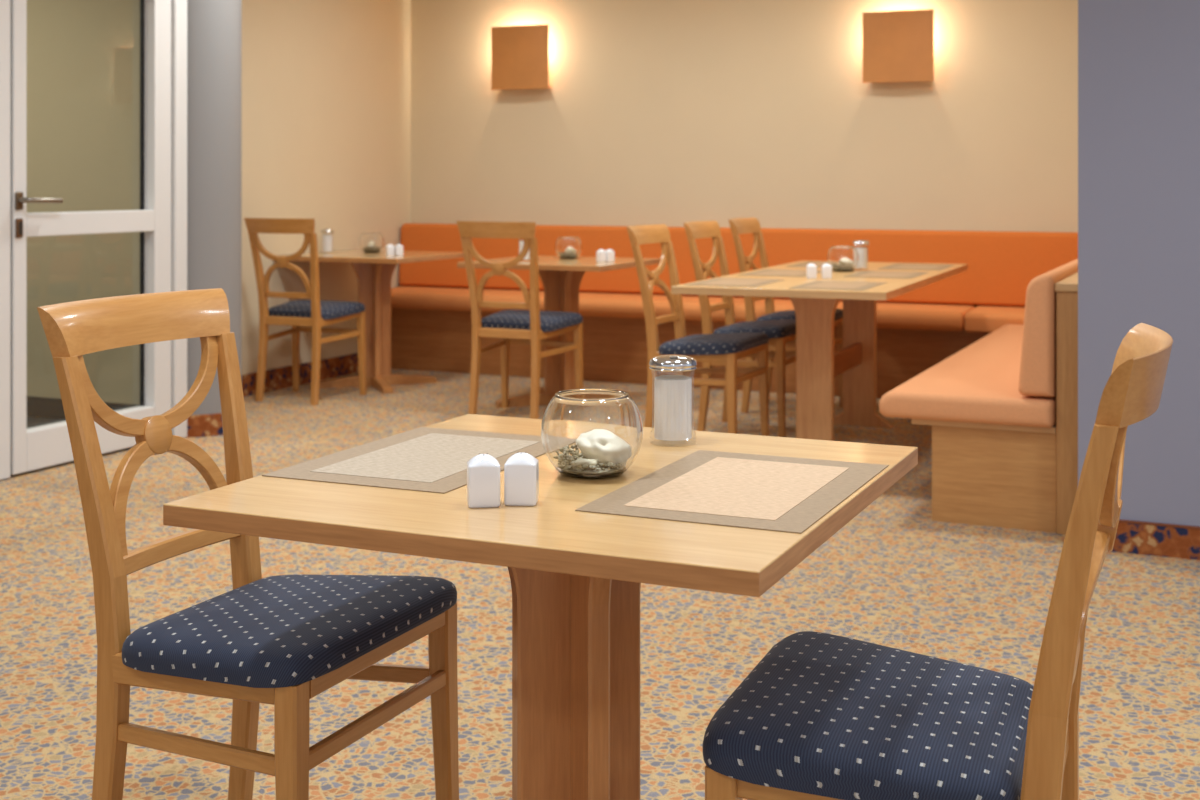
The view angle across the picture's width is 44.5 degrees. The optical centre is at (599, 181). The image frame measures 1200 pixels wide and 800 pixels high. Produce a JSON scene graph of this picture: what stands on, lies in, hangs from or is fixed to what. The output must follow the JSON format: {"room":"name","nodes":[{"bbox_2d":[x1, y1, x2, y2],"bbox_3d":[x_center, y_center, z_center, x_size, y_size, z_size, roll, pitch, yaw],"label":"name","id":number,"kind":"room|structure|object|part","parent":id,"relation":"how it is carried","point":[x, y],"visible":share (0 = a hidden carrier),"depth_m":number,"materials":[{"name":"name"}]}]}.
{"room":"restaurant dining room","nodes":[
{"label":"restaurant dining room","id":0,"kind":"room"},
{"bbox_2d":[27,0,139,418],"bbox_3d":[-3.272,-0.186,7.527,2.880,2.700,0.130,0,0,24],"label":"wall","id":1,"kind":"structure","parent":0,"point":[83,56],"depth_m":7.11,"materials":[{"name":"clear glass"}]},
{"bbox_2d":[27,396,139,418],"bbox_3d":[-3.347,1.112,7.481,2.780,0.096,0.015,0,0,24],"label":"baseboard","id":2,"kind":"structure","parent":1,"relation":"attached to","point":[45,407],"depth_m":7.18,"materials":[{"name":"grey"}]},
{"bbox_2d":[187,0,241,436],"bbox_3d":[-1.880,-0.186,6.866,0.414,2.700,0.414,0,0,24],"label":"wall","id":3,"kind":"structure","parent":0,"point":[214,27],"depth_m":6.71,"materials":[{"name":"grey paint"}]},
{"bbox_3d":[-1.880,1.114,6.866,0.414,0.100,0.414,0,0,24],"label":"baseboard","id":4,"kind":"part","parent":3,"relation":"part of","materials":[{"name":"carpet"}]},
{"bbox_2d":[242,0,410,374],"bbox_3d":[-1.817,-0.186,8.366,0.150,2.700,2.550,0,0,24],"label":"wall","id":5,"kind":"structure","parent":0,"point":[326,84],"depth_m":8.60,"materials":[{"name":"beige paint"}]},
{"bbox_2d":[242,353,357,396],"bbox_3d":[-1.743,1.105,8.333,0.012,0.117,2.550,0,0,24],"label":"baseboard","id":6,"kind":"structure","parent":5,"relation":"attached to","point":[278,378],"depth_m":8.39,"materials":[{"name":"carpet"}]},
{"bbox_2d":[0,368,1199,799],"bbox_3d":[-0.643,1.189,2.971,11.600,0.050,11.900,0,0,24],"label":"floor","id":7,"kind":"structure","parent":0,"point":[893,576],"depth_m":3.87,"materials":[{"name":"carpet"}]},
{"bbox_2d":[37,288,458,799],"bbox_3d":[-0.560,0.678,2.342,0.540,0.972,0.472,0,0,24],"label":"dining chair","id":8,"kind":"object","parent":7,"relation":"on","point":[281,641],"visible":0.98,"depth_m":2.25,"materials":[{"name":"brown wood"}]},
{"bbox_3d":[-0.778,0.717,2.251,0.118,0.895,0.047,0,0,7],"label":"leg","id":9,"kind":"part","parent":8,"relation":"part of","materials":[{"name":"brown wood"}]},
{"bbox_3d":[-0.769,0.232,2.436,0.081,0.079,0.436,0,0,24],"label":"rail","id":10,"kind":"part","parent":8,"relation":"part of","materials":[{"name":"brown wood"}]},
{"bbox_3d":[-0.692,0.598,2.401,0.033,0.030,0.300,0,0,24],"label":"cross rail","id":11,"kind":"part","parent":8,"relation":"part of","materials":[{"name":"brown wood"}]},
{"bbox_3d":[-0.638,0.717,2.565,0.118,0.895,0.047,0,0,41],"label":"leg","id":12,"kind":"part","parent":8,"relation":"part of","materials":[{"name":"brown wood"}]},
{"bbox_2d":[122,574,456,687],"bbox_3d":[-0.485,0.690,2.308,0.377,0.072,0.472,0,0,24],"label":"seat cushion","id":13,"kind":"object","parent":8,"relation":"on","point":[302,630],"depth_m":2.19,"materials":[{"name":"blue fabric"}]},
{"bbox_3d":[-0.430,0.933,2.054,0.043,0.462,0.040,0,0,24],"label":"leg","id":14,"kind":"part","parent":8,"relation":"part of","materials":[{"name":"brown wood"}]},
{"bbox_3d":[-0.259,0.933,2.437,0.043,0.462,0.040,0,0,24],"label":"leg","id":15,"kind":"part","parent":8,"relation":"part of","materials":[{"name":"brown wood"}]},
{"bbox_2d":[244,218,365,405],"bbox_3d":[-1.583,0.678,7.835,0.472,0.972,0.540,0,0,22],"label":"dining chair","id":16,"kind":"object","parent":7,"relation":"on","point":[316,313],"visible":1,"depth_m":7.73,"materials":[{"name":"brown wood"}]},
{"bbox_3d":[-1.805,0.717,7.751,0.047,0.895,0.118,0,0,39],"label":"leg","id":17,"kind":"part","parent":16,"relation":"part of","materials":[{"name":"brown wood"}]},
{"bbox_3d":[-1.671,0.232,7.623,0.436,0.079,0.081,0,0,22],"label":"rail","id":18,"kind":"part","parent":16,"relation":"part of","materials":[{"name":"brown wood"}]},
{"bbox_3d":[-1.639,0.598,7.701,0.300,0.030,0.033,0,0,22],"label":"cross rail","id":19,"kind":"part","parent":16,"relation":"part of","materials":[{"name":"brown wood"}]},
{"bbox_3d":[-1.687,0.933,8.133,0.040,0.462,0.043,0,0,22],"label":"leg","id":20,"kind":"part","parent":16,"relation":"part of","materials":[{"name":"brown wood"}]},
{"bbox_3d":[-1.486,0.717,7.619,0.047,0.895,0.118,0,0,6],"label":"leg","id":21,"kind":"part","parent":16,"relation":"part of","materials":[{"name":"brown wood"}]},
{"bbox_2d":[268,300,364,319],"bbox_3d":[-1.552,0.690,7.911,0.472,0.072,0.377,0,0,22],"label":"seat cushion","id":22,"kind":"object","parent":16,"relation":"on","point":[327,310],"depth_m":7.80,"materials":[{"name":"blue fabric"}]},
{"bbox_3d":[-1.299,0.933,7.973,0.040,0.462,0.043,0,0,22],"label":"leg","id":23,"kind":"part","parent":16,"relation":"part of","materials":[{"name":"brown wood"}]},
{"bbox_2d":[277,250,463,393],"bbox_3d":[-1.286,0.789,8.364,0.800,0.750,0.800,0,0,24],"label":"pedestal table","id":24,"kind":"object","parent":7,"relation":"on","point":[374,271],"visible":0.91,"depth_m":8.32,"materials":[{"name":"brown wood"}]},
{"bbox_2d":[320,229,333,251],"bbox_3d":[-1.578,0.344,8.473,0.076,0.139,0.076,0,0,0],"label":"sugar dispenser","id":25,"kind":"object","parent":24,"relation":"on","point":[326,239],"visible":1,"depth_m":8.45,"materials":[{"name":"clear glass"}]},
{"bbox_3d":[-1.578,0.286,8.473,0.076,0.021,0.076,0,0,0],"label":"screw lid","id":26,"kind":"part","parent":25,"relation":"part of","materials":[{"name":"silver metal"}]},
{"bbox_2d":[359,232,383,251],"bbox_3d":[-1.336,0.357,8.573,0.145,0.113,0.145,0,0,-36],"label":"glass bowl","id":27,"kind":"object","parent":24,"relation":"on","point":[368,241],"visible":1,"depth_m":8.52,"materials":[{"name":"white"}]},
{"bbox_2d":[386,244,393,255],"bbox_3d":[-1.168,0.381,8.152,0.041,0.065,0.039,0,0,-23],"label":"shaker","id":28,"kind":"object","parent":24,"relation":"on","point":[389,248],"visible":1,"depth_m":8.13,"materials":[{"name":"white ceramic"}]},
{"bbox_2d":[395,244,402,255],"bbox_3d":[-1.119,0.381,8.152,0.041,0.065,0.039,0,0,-23],"label":"shaker","id":29,"kind":"object","parent":24,"relation":"on","point":[398,248],"visible":1,"depth_m":8.13,"materials":[{"name":"white ceramic"}]},
{"bbox_2d":[456,221,582,418],"bbox_3d":[-0.400,0.678,7.213,0.472,0.972,0.540,0,0,26],"label":"dining chair","id":30,"kind":"object","parent":7,"relation":"on","point":[533,324],"visible":0.98,"depth_m":7.11,"materials":[{"name":"brown wood"}]},
{"bbox_3d":[-0.626,0.717,7.142,0.047,0.895,0.118,0,0,43],"label":"leg","id":31,"kind":"part","parent":30,"relation":"part of","materials":[{"name":"brown wood"}]},
{"bbox_3d":[-0.500,0.232,7.006,0.436,0.079,0.081,0,0,26],"label":"rail","id":32,"kind":"part","parent":30,"relation":"part of","materials":[{"name":"brown wood"}]},
{"bbox_3d":[-0.463,0.598,7.082,0.300,0.030,0.033,0,0,26],"label":"cross rail","id":33,"kind":"part","parent":30,"relation":"part of","materials":[{"name":"brown wood"}]},
{"bbox_3d":[-0.486,0.933,7.516,0.040,0.462,0.043,0,0,26],"label":"leg","id":34,"kind":"part","parent":30,"relation":"part of","materials":[{"name":"brown wood"}]},
{"bbox_2d":[481,310,582,331],"bbox_3d":[-0.364,0.690,7.286,0.472,0.072,0.377,0,0,26],"label":"seat cushion","id":35,"kind":"object","parent":30,"relation":"on","point":[548,321],"depth_m":7.18,"materials":[{"name":"blue fabric"}]},
{"bbox_3d":[-0.316,0.717,6.991,0.047,0.895,0.118,0,0,9],"label":"leg","id":36,"kind":"part","parent":30,"relation":"part of","materials":[{"name":"brown wood"}]},
{"bbox_3d":[-0.108,0.933,7.333,0.040,0.462,0.043,0,0,26],"label":"leg","id":37,"kind":"part","parent":30,"relation":"part of","materials":[{"name":"brown wood"}]},
{"bbox_2d":[163,414,917,799],"bbox_3d":[-0.033,0.789,2.082,0.800,0.750,0.800,0,0,24],"label":"pedestal table","id":38,"kind":"object","parent":7,"relation":"on","point":[576,577],"visible":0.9,"depth_m":1.98,"materials":[{"name":"brown wood"}]},
{"bbox_2d":[262,427,544,493],"bbox_3d":[-0.253,0.413,2.201,0.293,0.002,0.440,0,0,23],"label":"placemat","id":39,"kind":"object","parent":38,"relation":"on","point":[424,459],"visible":0.86,"depth_m":2.17,"materials":[{"name":"beige fabric"}]},
{"bbox_2d":[467,453,499,507],"bbox_3d":[-0.149,0.381,1.875,0.041,0.065,0.039,0,0,-8],"label":"shaker","id":40,"kind":"object","parent":38,"relation":"on","point":[483,470],"visible":1,"depth_m":1.86,"materials":[{"name":"white ceramic"}]},
{"bbox_2d":[504,452,538,505],"bbox_3d":[-0.101,0.381,1.885,0.041,0.065,0.039,0,0,3],"label":"shaker","id":41,"kind":"object","parent":38,"relation":"on","point":[521,469],"visible":1,"depth_m":1.87,"materials":[{"name":"white ceramic"}]},
{"bbox_2d":[541,388,642,478],"bbox_3d":[-0.011,0.357,2.076,0.145,0.113,0.145,0,0,0],"label":"glass bowl","id":42,"kind":"object","parent":38,"relation":"on","point":[590,433],"visible":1,"depth_m":2.02,"materials":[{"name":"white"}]},
{"bbox_2d":[649,354,696,440],"bbox_3d":[0.116,0.344,2.318,0.076,0.139,0.076,0,0,0],"label":"sugar dispenser","id":43,"kind":"object","parent":38,"relation":"on","point":[672,393],"visible":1,"depth_m":2.29,"materials":[{"name":"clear glass"}]},
{"bbox_3d":[0.116,0.286,2.318,0.076,0.021,0.076,0,0,0],"label":"screw lid","id":44,"kind":"part","parent":43,"relation":"part of","materials":[{"name":"silver metal"}]},
{"bbox_2d":[575,450,888,533],"bbox_3d":[0.194,0.413,1.986,0.293,0.002,0.450,0,0,24],"label":"placemat","id":45,"kind":"object","parent":38,"relation":"on","point":[742,490],"visible":1,"depth_m":1.95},
{"bbox_2d":[457,255,660,407],"bbox_3d":[-0.201,0.789,7.682,0.800,0.750,0.800,0,0,24],"label":"pedestal table","id":46,"kind":"object","parent":7,"relation":"on","point":[561,278],"visible":0.73,"depth_m":7.64,"materials":[{"name":"brown wood"}]},
{"bbox_2d":[519,240,529,260],"bbox_3d":[-0.391,0.344,7.635,0.076,0.139,0.076,0,0,0],"label":"sugar dispenser","id":47,"kind":"object","parent":46,"relation":"on","point":[521,243],"visible":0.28,"depth_m":7.61,"materials":[{"name":"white glass"}]},
{"bbox_2d":[555,237,581,258],"bbox_3d":[-0.169,0.357,7.887,0.145,0.113,0.145,0,0,15],"label":"glass bowl","id":48,"kind":"object","parent":46,"relation":"on","point":[565,247],"visible":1,"depth_m":7.83,"materials":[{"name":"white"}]},
{"bbox_2d":[596,249,605,261],"bbox_3d":[0.007,0.381,7.545,0.041,0.065,0.039,0,0,-29],"label":"shaker","id":49,"kind":"object","parent":46,"relation":"on","point":[600,254],"visible":1,"depth_m":7.53,"materials":[{"name":"white ceramic"}]},
{"bbox_2d":[606,249,614,261],"bbox_3d":[0.049,0.381,7.554,0.041,0.065,0.039,0,0,-29],"label":"shaker","id":50,"kind":"object","parent":46,"relation":"on","point":[610,254],"visible":1,"depth_m":7.54,"materials":[{"name":"white ceramic"}]},
{"bbox_2d":[626,224,768,435],"bbox_3d":[0.411,0.678,6.280,0.540,0.972,0.472,0,0,24],"label":"dining chair","id":51,"kind":"object","parent":7,"relation":"on","point":[728,347],"visible":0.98,"depth_m":6.18,"materials":[{"name":"brown wood"}]},
{"bbox_3d":[0.192,0.717,6.189,0.118,0.895,0.047,0,0,7],"label":"leg","id":52,"kind":"part","parent":51,"relation":"part of","materials":[{"name":"brown wood"}]},
{"bbox_3d":[0.201,0.232,6.373,0.081,0.079,0.436,0,0,24],"label":"rail","id":53,"kind":"part","parent":51,"relation":"part of","materials":[{"name":"brown wood"}]},
{"bbox_3d":[0.278,0.598,6.339,0.033,0.030,0.300,0,0,24],"label":"cross rail","id":54,"kind":"part","parent":51,"relation":"part of","materials":[{"name":"brown wood"}]},
{"bbox_3d":[0.333,0.717,6.503,0.118,0.895,0.047,0,0,41],"label":"leg","id":55,"kind":"part","parent":51,"relation":"part of","materials":[{"name":"brown wood"}]},
{"bbox_2d":[659,332,768,354],"bbox_3d":[0.485,0.690,6.246,0.377,0.072,0.472,0,0,24],"label":"seat cushion","id":56,"kind":"object","parent":51,"relation":"on","point":[748,343],"depth_m":6.10,"materials":[{"name":"blue fabric"}]},
{"bbox_3d":[0.540,0.933,5.992,0.043,0.462,0.040,0,0,24],"label":"leg","id":57,"kind":"part","parent":51,"relation":"part of","materials":[{"name":"brown wood"}]},
{"bbox_3d":[0.712,0.933,6.375,0.043,0.462,0.040,0,0,24],"label":"leg","id":58,"kind":"part","parent":51,"relation":"part of","materials":[{"name":"brown wood"}]},
{"bbox_2d":[391,223,1077,397],"bbox_3d":[0.667,0.716,8.353,4.365,0.896,0.535,0,0,24],"label":"bench","id":59,"kind":"object","parent":7,"relation":"on","point":[918,329],"visible":0.52,"depth_m":8.37,"materials":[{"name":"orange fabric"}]},
{"bbox_2d":[391,286,975,330],"bbox_3d":[0.302,0.722,8.459,3.613,0.108,0.430,0,0,24],"label":"seat cushion","id":60,"kind":"object","parent":59,"relation":"on","point":[619,304],"depth_m":8.32,"materials":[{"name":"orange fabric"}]},
{"bbox_3d":[0.767,0.531,8.578,4.365,0.494,0.043,0,0,24],"label":"panel","id":61,"kind":"part","parent":59,"relation":"part of","materials":[{"name":"orange leather"}]},
{"bbox_2d":[399,223,1077,306],"bbox_3d":[0.730,0.466,8.496,4.365,0.396,0.133,0,0,24],"label":"cushion","id":62,"kind":"object","parent":59,"relation":"on","point":[1002,265],"depth_m":8.28,"materials":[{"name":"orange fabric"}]},
{"bbox_2d":[965,306,1024,332],"bbox_3d":[2.235,0.722,7.573,0.625,0.108,0.390,0,0,24],"label":"cushion","id":63,"kind":"object","parent":59,"relation":"on","point":[980,319],"depth_m":7.50,"materials":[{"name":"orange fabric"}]},
{"bbox_2d":[683,221,795,436],"bbox_3d":[0.685,0.678,6.880,0.540,0.972,0.472,0,0,24],"label":"dining chair","id":64,"kind":"object","parent":7,"relation":"on","point":[779,332],"visible":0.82,"depth_m":6.77,"materials":[{"name":"brown wood"}]},
{"bbox_3d":[0.466,0.717,6.789,0.118,0.895,0.047,0,0,7],"label":"leg","id":65,"kind":"part","parent":64,"relation":"part of","materials":[{"name":"brown wood"}]},
{"bbox_3d":[0.475,0.232,6.974,0.081,0.079,0.436,0,0,24],"label":"rail","id":66,"kind":"part","parent":64,"relation":"part of","materials":[{"name":"brown wood"}]},
{"bbox_3d":[0.552,0.598,6.939,0.033,0.030,0.300,0,0,24],"label":"cross rail","id":67,"kind":"part","parent":64,"relation":"part of","materials":[{"name":"brown wood"}]},
{"bbox_3d":[0.607,0.717,7.104,0.118,0.895,0.047,0,0,41],"label":"leg","id":68,"kind":"part","parent":64,"relation":"part of","materials":[{"name":"brown wood"}]},
{"bbox_2d":[713,319,795,338],"bbox_3d":[0.760,0.690,6.847,0.377,0.072,0.472,0,0,24],"label":"seat cushion","id":69,"kind":"object","parent":64,"relation":"on","point":[774,329],"depth_m":6.68,"materials":[{"name":"blue fabric"}]},
{"bbox_3d":[0.814,0.933,6.592,0.043,0.462,0.040,0,0,24],"label":"leg","id":70,"kind":"part","parent":64,"relation":"part of","materials":[{"name":"brown wood"}]},
{"bbox_2d":[729,218,842,412],"bbox_3d":[0.946,0.678,7.475,0.540,0.972,0.472,0,0,24],"label":"dining chair","id":71,"kind":"object","parent":7,"relation":"on","point":[738,226],"visible":0.53,"depth_m":7.50,"materials":[{"name":"brown wood"}]},
{"bbox_3d":[0.727,0.717,7.385,0.118,0.895,0.047,0,0,7],"label":"leg","id":72,"kind":"part","parent":71,"relation":"part of","materials":[{"name":"brown wood"}]},
{"bbox_3d":[0.736,0.232,7.569,0.081,0.079,0.436,0,0,24],"label":"rail","id":73,"kind":"part","parent":71,"relation":"part of","materials":[{"name":"brown wood"}]},
{"bbox_3d":[0.813,0.598,7.535,0.033,0.030,0.300,0,0,24],"label":"cross rail","id":74,"kind":"part","parent":71,"relation":"part of","materials":[{"name":"brown wood"}]},
{"bbox_3d":[0.868,0.717,7.699,0.118,0.895,0.047,0,0,41],"label":"leg","id":75,"kind":"part","parent":71,"relation":"part of","materials":[{"name":"brown wood"}]},
{"bbox_2d":[756,309,842,320],"bbox_3d":[1.020,0.690,7.442,0.377,0.072,0.472,0,0,24],"label":"seat cushion","id":76,"kind":"object","parent":71,"relation":"on","point":[786,314],"depth_m":7.35,"materials":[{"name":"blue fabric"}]},
{"bbox_3d":[1.247,0.933,7.571,0.043,0.462,0.040,0,0,24],"label":"leg","id":77,"kind":"part","parent":71,"relation":"part of","materials":[{"name":"brown wood"}]},
{"bbox_2d":[671,260,967,440],"bbox_3d":[1.061,0.789,6.559,0.850,0.750,2.040,0,0,22],"label":"trestle table","id":78,"kind":"object","parent":7,"relation":"on","point":[817,364],"visible":0.77,"depth_m":6.18,"materials":[{"name":"brown wood"}]},
{"bbox_2d":[685,278,782,286],"bbox_3d":[0.557,0.413,5.995,0.293,0.002,0.450,0,0,22],"label":"placemat","id":79,"kind":"object","parent":78,"relation":"on","point":[737,282],"visible":1,"depth_m":5.96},
{"bbox_2d":[741,269,820,276],"bbox_3d":[0.830,0.413,6.607,0.293,0.002,0.450,0,0,22],"label":"placemat","id":80,"kind":"object","parent":78,"relation":"on","point":[767,272],"visible":0.82,"depth_m":6.55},
{"bbox_2d":[785,262,827,266],"bbox_3d":[1.120,0.413,7.255,0.293,0.002,0.450,0,0,22],"label":"placemat","id":81,"kind":"object","parent":78,"relation":"on","point":[818,264],"visible":0.39,"depth_m":7.26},
{"bbox_2d":[806,263,816,278],"bbox_3d":[0.900,0.381,6.236,0.041,0.065,0.039,0,0,0],"label":"shaker","id":82,"kind":"object","parent":78,"relation":"on","point":[811,269],"visible":1,"depth_m":6.22,"materials":[{"name":"white ceramic"}]},
{"bbox_2d":[821,263,831,278],"bbox_3d":[0.965,0.381,6.240,0.041,0.065,0.039,0,0,0],"label":"shaker","id":83,"kind":"object","parent":78,"relation":"on","point":[826,269],"visible":1,"depth_m":6.22,"materials":[{"name":"white ceramic"}]},
{"bbox_2d":[790,281,885,289],"bbox_3d":[0.949,0.413,5.820,0.293,0.002,0.450,0,0,22],"label":"placemat","id":84,"kind":"object","parent":78,"relation":"on","point":[833,285],"visible":1,"depth_m":5.79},
{"bbox_2d":[827,246,858,271],"bbox_3d":[1.119,0.357,6.751,0.145,0.113,0.145,0,0,-34],"label":"glass bowl","id":85,"kind":"object","parent":78,"relation":"on","point":[841,258],"visible":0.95,"depth_m":6.70,"materials":[{"name":"clear glass"}]},
{"bbox_2d":[853,240,868,269],"bbox_3d":[1.222,0.344,6.859,0.076,0.139,0.076,0,0,0],"label":"sugar dispenser","id":86,"kind":"object","parent":78,"relation":"on","point":[862,251],"visible":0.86,"depth_m":6.83,"materials":[{"name":"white glass"}]},
{"bbox_3d":[1.222,0.286,6.859,0.076,0.021,0.076,0,0,0],"label":"screw lid","id":87,"kind":"part","parent":86,"relation":"part of","materials":[{"name":"silver metal"}]},
{"bbox_2d":[843,271,928,278],"bbox_3d":[1.274,0.413,6.496,0.293,0.002,0.450,0,0,22],"label":"placemat","id":88,"kind":"object","parent":78,"relation":"on","point":[870,274],"visible":1,"depth_m":6.48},
{"bbox_2d":[878,264,954,269],"bbox_3d":[1.531,0.413,7.071,0.293,0.002,0.450,0,0,22],"label":"placemat","id":89,"kind":"object","parent":78,"relation":"on","point":[894,266],"visible":1,"depth_m":7.01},
{"bbox_2d":[703,323,1172,799],"bbox_3d":[0.442,0.678,1.872,0.540,0.972,0.472,0,0,22],"label":"dining chair","id":90,"kind":"object","parent":7,"relation":"on","point":[821,716],"visible":1,"depth_m":1.74,"materials":[{"name":"blue fabric"}]},
{"bbox_3d":[0.146,0.933,1.763,0.043,0.462,0.040,0,0,22],"label":"leg","id":91,"kind":"part","parent":90,"relation":"part of","materials":[{"name":"brown wood"}]},
{"bbox_2d":[703,631,1033,799],"bbox_3d":[0.366,0.690,1.902,0.377,0.072,0.472,0,0,22],"label":"seat cushion","id":92,"kind":"object","parent":90,"relation":"on","point":[821,716],"depth_m":1.78,"materials":[{"name":"blue fabric"}]},
{"bbox_3d":[0.528,0.717,1.649,0.108,0.895,0.061,0,0,22],"label":"leg","id":93,"kind":"part","parent":90,"relation":"part of","materials":[{"name":"brown wood"}]},
{"bbox_3d":[0.657,0.717,1.973,0.118,0.895,0.047,0,0,5],"label":"leg","id":94,"kind":"part","parent":90,"relation":"part of","materials":[{"name":"brown wood"}]},
{"bbox_3d":[0.578,0.598,1.819,0.033,0.030,0.300,0,0,22],"label":"cross rail","id":95,"kind":"part","parent":90,"relation":"part of","materials":[{"name":"brown wood"}]},
{"bbox_3d":[0.656,0.232,1.788,0.081,0.079,0.436,0,0,22],"label":"rail","id":96,"kind":"part","parent":90,"relation":"part of","materials":[{"name":"brown wood"}]},
{"bbox_2d":[879,259,1077,534],"bbox_3d":[1.906,0.737,6.350,0.666,0.855,3.180,0,0,24],"label":"bench","id":97,"kind":"object","parent":7,"relation":"on","point":[1001,410],"visible":0.61,"depth_m":4.91,"materials":[{"name":"brown wood"}]},
{"bbox_2d":[879,324,1055,427],"bbox_3d":[1.757,0.767,6.121,0.580,0.090,2.640,0,0,24],"label":"seat cushion","id":98,"kind":"object","parent":97,"relation":"on","point":[977,386],"depth_m":5.02,"materials":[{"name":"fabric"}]},
{"bbox_2d":[1019,259,1077,396],"bbox_3d":[2.045,0.511,6.195,0.114,0.403,2.980,0,0,24],"label":"cushion","id":99,"kind":"object","parent":97,"relation":"on","point":[1041,354],"depth_m":4.83,"materials":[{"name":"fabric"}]},
{"bbox_3d":[2.178,0.764,6.253,0.070,0.800,3.135,0,0,24],"label":"panel","id":100,"kind":"part","parent":97,"relation":"part of","materials":[{"name":"brown wood"}]},
{"bbox_2d":[411,0,1077,231],"bbox_3d":[2.842,-0.186,7.761,9.150,2.700,0.150,0,0,24],"label":"wall","id":101,"kind":"structure","parent":0,"point":[671,113],"depth_m":8.56,"materials":[{"name":"beige paint"}]},
{"bbox_2d":[491,24,548,89],"bbox_3d":[-0.488,-0.768,9.116,0.396,0.394,0.094,0,0,24],"label":"wall lamp","id":102,"kind":"object","parent":101,"relation":"attached to","point":[519,53],"visible":1,"depth_m":9.07,"materials":[{"name":"orange metal"}]},
{"bbox_2d":[862,9,933,82],"bbox_3d":[1.663,-0.748,8.154,0.396,0.394,0.094,0,0,24],"label":"wall lamp","id":103,"kind":"object","parent":101,"relation":"attached to","point":[898,46],"visible":1,"depth_m":8.11,"materials":[{"name":"orange metal"}]},
{"bbox_2d":[1078,0,1199,525],"bbox_3d":[3.606,-0.186,3.795,4.515,2.700,0.127,0,0,24],"label":"wall","id":104,"kind":"structure","parent":0,"point":[1139,60],"depth_m":4.58,"materials":[{"name":"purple paint"}]},
{"bbox_2d":[1111,522,1199,559],"bbox_3d":[3.578,1.117,3.731,4.515,0.095,0.012,0,0,24],"label":"baseboard","id":105,"kind":"structure","parent":104,"relation":"attached to","point":[1164,541],"depth_m":4.55,"materials":[{"name":"carpet"}]},
{"bbox_2d":[1119,519,1199,528],"bbox_3d":[3.578,1.066,3.730,4.515,0.006,0.014,0,0,24],"label":"trim","id":106,"kind":"structure","parent":104,"relation":"attached to","point":[1120,520],"depth_m":4.55,"materials":[{"name":"brown"}]},
{"bbox_3d":[-2.352,-1.296,5.774,0.120,0.480,2.020,0,0,24],"label":"wall","id":107,"kind":"structure","parent":0,"visible":0},
{"bbox_2d":[11,0,186,474],"bbox_3d":[-2.107,0.054,6.204,0.156,2.220,1.025,0,0,24],"label":"door","id":108,"kind":"structure","parent":107,"relation":"in","point":[161,219],"depth_m":6.49,"materials":[{"name":"white paint"}]},
{"bbox_3d":[-2.284,0.077,5.764,0.012,0.070,0.037,0,0,24],"label":"handle plate","id":109,"kind":"part","parent":108,"relation":"part of","materials":[{"name":"brown metal"}]},
{"bbox_3d":[-2.284,0.184,5.764,0.012,0.076,0.034,0,0,24],"label":"keyhole plate","id":110,"kind":"part","parent":108,"relation":"part of","materials":[{"name":"brown metal"}]},
{"bbox_3d":[-2.224,0.076,5.824,0.058,0.026,0.183,0,0,24],"label":"lever","id":111,"kind":"part","parent":108,"relation":"part of","materials":[{"name":"silver metal"}]},
{"bbox_3d":[-2.156,1.074,6.161,0.078,0.156,0.738,0,0,24],"label":"rail","id":112,"kind":"part","parent":108,"relation":"part of","materials":[{"name":"white paint"}]},
{"bbox_3d":[-2.156,0.174,6.161,0.078,0.094,0.738,0,0,24],"label":"rail","id":113,"kind":"part","parent":108,"relation":"part of","materials":[{"name":"white paint"}]},
{"bbox_3d":[-1.939,0.054,6.643,0.105,2.220,0.085,0,0,24],"label":"frame post","id":114,"kind":"part","parent":108,"relation":"part of","materials":[{"name":"white paint"}]},
{"bbox_3d":[-4.153,-0.186,1.748,0.120,2.700,6.800,0,0,24],"label":"wall","id":115,"kind":"structure","parent":0,"visible":0},
{"bbox_2d":[0,0,10,479],"bbox_3d":[-2.530,0.054,5.297,0.055,2.220,1.004,0,0,24],"label":"door","id":116,"kind":"structure","parent":115,"relation":"in","point":[5,5],"depth_m":5.70,"materials":[{"name":"white paint"}]}
]}

